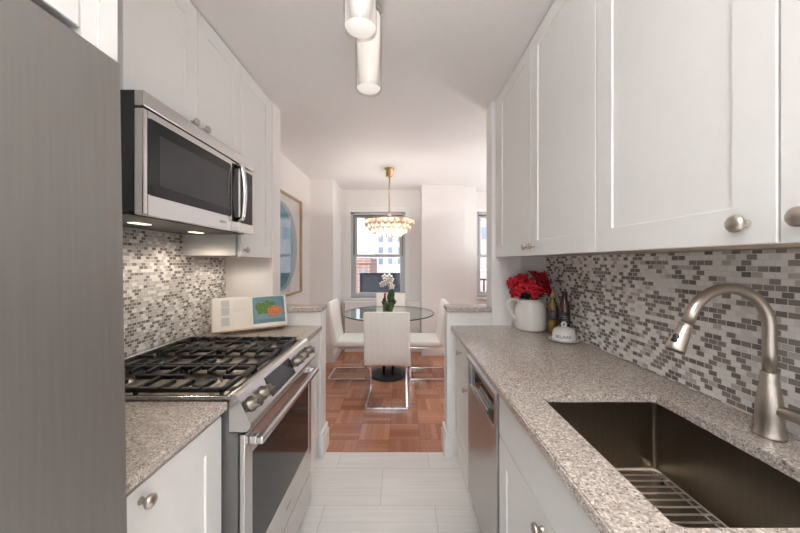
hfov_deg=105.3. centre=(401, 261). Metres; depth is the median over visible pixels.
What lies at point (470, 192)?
wall
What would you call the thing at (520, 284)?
bunch
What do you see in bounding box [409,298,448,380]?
dining chair
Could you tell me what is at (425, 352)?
baseboard
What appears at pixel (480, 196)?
wall
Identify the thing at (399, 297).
dining chair
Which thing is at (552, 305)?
bottle
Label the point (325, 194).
column
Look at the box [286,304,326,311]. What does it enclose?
ledge cap
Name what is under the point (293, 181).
wall
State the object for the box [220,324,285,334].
book stand
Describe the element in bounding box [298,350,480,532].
floor
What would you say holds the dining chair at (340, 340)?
on the floor
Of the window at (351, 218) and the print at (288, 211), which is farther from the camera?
the window at (351, 218)
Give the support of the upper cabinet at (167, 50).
attached to the wall at (293, 181)
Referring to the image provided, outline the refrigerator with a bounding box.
[0,0,126,532]
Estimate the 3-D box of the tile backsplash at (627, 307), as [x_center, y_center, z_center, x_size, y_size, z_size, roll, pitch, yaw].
[1.011,0.203,1.212,0.006,0.475,1.824,0,0,0]
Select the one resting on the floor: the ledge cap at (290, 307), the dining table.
the dining table
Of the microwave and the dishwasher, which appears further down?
the dishwasher
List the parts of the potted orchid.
pot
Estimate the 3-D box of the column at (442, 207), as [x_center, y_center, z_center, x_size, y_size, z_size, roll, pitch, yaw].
[0.604,0.118,4.710,0.622,2.475,0.580,0,0,0]
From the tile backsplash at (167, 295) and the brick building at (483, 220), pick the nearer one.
the tile backsplash at (167, 295)
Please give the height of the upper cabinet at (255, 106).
1.089 m
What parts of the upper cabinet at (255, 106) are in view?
door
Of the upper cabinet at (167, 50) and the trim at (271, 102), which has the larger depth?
the trim at (271, 102)
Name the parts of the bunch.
flower, flower, flower, flower, flower, flower, flower, flower, flower, flower, flower, flower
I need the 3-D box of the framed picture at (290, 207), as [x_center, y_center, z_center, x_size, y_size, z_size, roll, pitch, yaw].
[-1.210,-0.180,3.095,0.036,1.083,1.150,0,0,0]
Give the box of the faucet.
[665,283,799,442]
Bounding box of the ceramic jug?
[507,297,546,331]
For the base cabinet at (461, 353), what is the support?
on the floor
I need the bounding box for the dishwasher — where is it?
[467,354,499,532]
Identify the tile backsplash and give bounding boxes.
[122,228,225,355]
[546,249,799,435]
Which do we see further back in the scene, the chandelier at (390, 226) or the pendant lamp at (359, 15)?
the chandelier at (390, 226)
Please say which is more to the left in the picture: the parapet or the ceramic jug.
the parapet
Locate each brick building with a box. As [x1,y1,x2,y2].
[356,258,376,291]
[480,218,485,290]
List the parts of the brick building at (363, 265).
cornice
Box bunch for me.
[506,270,551,299]
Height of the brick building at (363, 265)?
15.750 m
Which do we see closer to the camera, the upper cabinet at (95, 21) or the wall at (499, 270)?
the upper cabinet at (95, 21)
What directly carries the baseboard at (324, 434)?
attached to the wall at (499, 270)
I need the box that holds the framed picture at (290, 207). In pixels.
[280,189,301,296]
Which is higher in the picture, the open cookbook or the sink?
the open cookbook
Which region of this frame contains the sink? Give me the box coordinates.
[547,402,799,527]
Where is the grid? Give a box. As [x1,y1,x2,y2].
[617,469,728,527]
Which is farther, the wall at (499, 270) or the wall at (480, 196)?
the wall at (480, 196)
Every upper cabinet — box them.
[31,0,116,61]
[117,0,239,153]
[183,64,270,257]
[498,0,689,256]
[597,0,799,251]
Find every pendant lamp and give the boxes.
[344,0,376,40]
[355,2,382,95]
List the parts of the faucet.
spout, handle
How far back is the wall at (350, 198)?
4.72 m
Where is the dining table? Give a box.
[342,306,433,381]
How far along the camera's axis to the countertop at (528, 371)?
0.93 m
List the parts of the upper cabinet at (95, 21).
door, filler panel, filler panel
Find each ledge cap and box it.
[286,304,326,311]
[444,304,491,311]
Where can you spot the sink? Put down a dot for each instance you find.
(738, 488)
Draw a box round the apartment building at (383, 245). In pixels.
[375,234,399,272]
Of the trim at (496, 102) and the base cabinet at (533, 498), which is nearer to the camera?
the base cabinet at (533, 498)
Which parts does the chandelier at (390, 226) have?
ring frame, rod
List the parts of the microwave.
panel, door, handle, control panel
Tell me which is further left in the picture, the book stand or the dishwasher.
the book stand
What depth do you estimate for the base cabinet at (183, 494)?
0.80 m
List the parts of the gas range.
trim, burner, knob, knob, control panel, oven door, handle, drawer, knob, knob, knob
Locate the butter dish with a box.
[548,321,579,342]
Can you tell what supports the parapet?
on the floor
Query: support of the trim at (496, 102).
attached to the upper cabinet at (547, 106)
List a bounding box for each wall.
[122,152,309,336]
[226,102,545,456]
[342,190,419,349]
[465,187,475,303]
[476,192,485,303]
[552,247,799,436]
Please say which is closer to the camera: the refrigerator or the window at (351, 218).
the refrigerator
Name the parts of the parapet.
rail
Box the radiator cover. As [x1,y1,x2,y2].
[344,301,420,351]
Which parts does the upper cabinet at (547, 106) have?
door, knob, door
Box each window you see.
[345,207,409,299]
[476,207,485,298]
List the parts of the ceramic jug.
handle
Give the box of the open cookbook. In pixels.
[211,295,287,332]
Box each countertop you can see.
[125,402,226,493]
[196,326,321,340]
[451,325,799,532]
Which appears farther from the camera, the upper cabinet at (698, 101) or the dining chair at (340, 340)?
the dining chair at (340, 340)
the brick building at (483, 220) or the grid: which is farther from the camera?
the brick building at (483, 220)
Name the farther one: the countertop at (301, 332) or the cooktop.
the countertop at (301, 332)
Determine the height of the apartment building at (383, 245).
27.000 m
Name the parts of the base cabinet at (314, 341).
skirting, drawer, door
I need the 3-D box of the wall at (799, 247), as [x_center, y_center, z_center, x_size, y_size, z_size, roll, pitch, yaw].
[1.075,0.118,0.212,0.120,2.475,3.825,0,0,0]
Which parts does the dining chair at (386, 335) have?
backrest, frame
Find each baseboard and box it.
[319,421,328,457]
[326,348,342,362]
[422,349,444,355]
[441,421,451,457]
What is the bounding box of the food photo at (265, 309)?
[252,296,284,323]
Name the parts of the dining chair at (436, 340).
seat, frame, backrest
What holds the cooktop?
in the gas range
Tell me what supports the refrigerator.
on the floor
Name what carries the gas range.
on the floor
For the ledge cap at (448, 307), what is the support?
on the wall at (499, 270)
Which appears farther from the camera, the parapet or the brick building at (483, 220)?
the brick building at (483, 220)
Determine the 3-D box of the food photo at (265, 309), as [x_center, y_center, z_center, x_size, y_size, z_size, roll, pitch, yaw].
[-0.876,0.314,2.016,0.196,0.166,0.072,0,0,-31]
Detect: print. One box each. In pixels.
[280,201,296,290]
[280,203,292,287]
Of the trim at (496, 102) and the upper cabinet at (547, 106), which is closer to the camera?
the upper cabinet at (547, 106)
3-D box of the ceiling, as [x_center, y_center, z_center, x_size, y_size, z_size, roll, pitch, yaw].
[0.735,-1.169,1.700,4.130,0.100,6.800,0,0,0]
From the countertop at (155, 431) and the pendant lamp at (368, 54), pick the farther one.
the pendant lamp at (368, 54)
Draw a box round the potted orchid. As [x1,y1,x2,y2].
[379,273,395,311]
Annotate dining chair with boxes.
[327,298,369,380]
[363,312,409,410]
[376,293,404,311]
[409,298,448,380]
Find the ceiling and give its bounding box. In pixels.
[190,0,554,191]
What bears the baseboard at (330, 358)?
attached to the column at (325, 194)
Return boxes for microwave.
[120,90,253,234]
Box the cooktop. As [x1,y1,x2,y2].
[125,339,301,402]
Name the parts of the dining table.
glass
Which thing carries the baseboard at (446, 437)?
attached to the wall at (499, 270)
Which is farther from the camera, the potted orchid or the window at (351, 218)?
the window at (351, 218)
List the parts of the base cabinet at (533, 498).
door, knob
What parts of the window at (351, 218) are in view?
sash, sash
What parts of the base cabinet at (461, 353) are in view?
door, drawer, skirting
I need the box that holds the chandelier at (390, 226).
[364,167,413,237]
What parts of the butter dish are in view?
plate, lid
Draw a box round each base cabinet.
[127,416,220,532]
[309,333,318,469]
[456,337,473,508]
[499,396,599,532]
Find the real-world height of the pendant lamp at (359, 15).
0.322 m
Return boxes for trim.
[223,102,271,257]
[495,98,551,256]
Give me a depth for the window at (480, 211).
4.90 m
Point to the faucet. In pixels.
(771, 414)
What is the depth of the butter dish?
1.66 m
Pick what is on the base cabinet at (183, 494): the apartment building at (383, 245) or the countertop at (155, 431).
the countertop at (155, 431)
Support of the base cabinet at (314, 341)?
on the floor
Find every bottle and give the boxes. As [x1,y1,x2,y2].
[548,292,557,333]
[559,292,569,326]
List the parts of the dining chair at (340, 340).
backrest, frame, seat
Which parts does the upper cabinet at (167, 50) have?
door, knob, knob, door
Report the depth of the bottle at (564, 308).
1.78 m
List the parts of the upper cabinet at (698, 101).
knob, door, knob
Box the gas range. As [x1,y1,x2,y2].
[124,336,318,532]
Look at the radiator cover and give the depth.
4.60 m
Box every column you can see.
[310,179,341,353]
[420,185,464,353]
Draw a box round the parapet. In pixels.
[360,273,399,291]
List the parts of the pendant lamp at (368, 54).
lamp shade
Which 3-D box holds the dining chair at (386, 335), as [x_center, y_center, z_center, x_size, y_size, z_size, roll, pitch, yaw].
[-0.136,0.907,3.051,0.430,0.897,0.547,0,0,0]
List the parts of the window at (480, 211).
sash, sash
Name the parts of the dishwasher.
latch handle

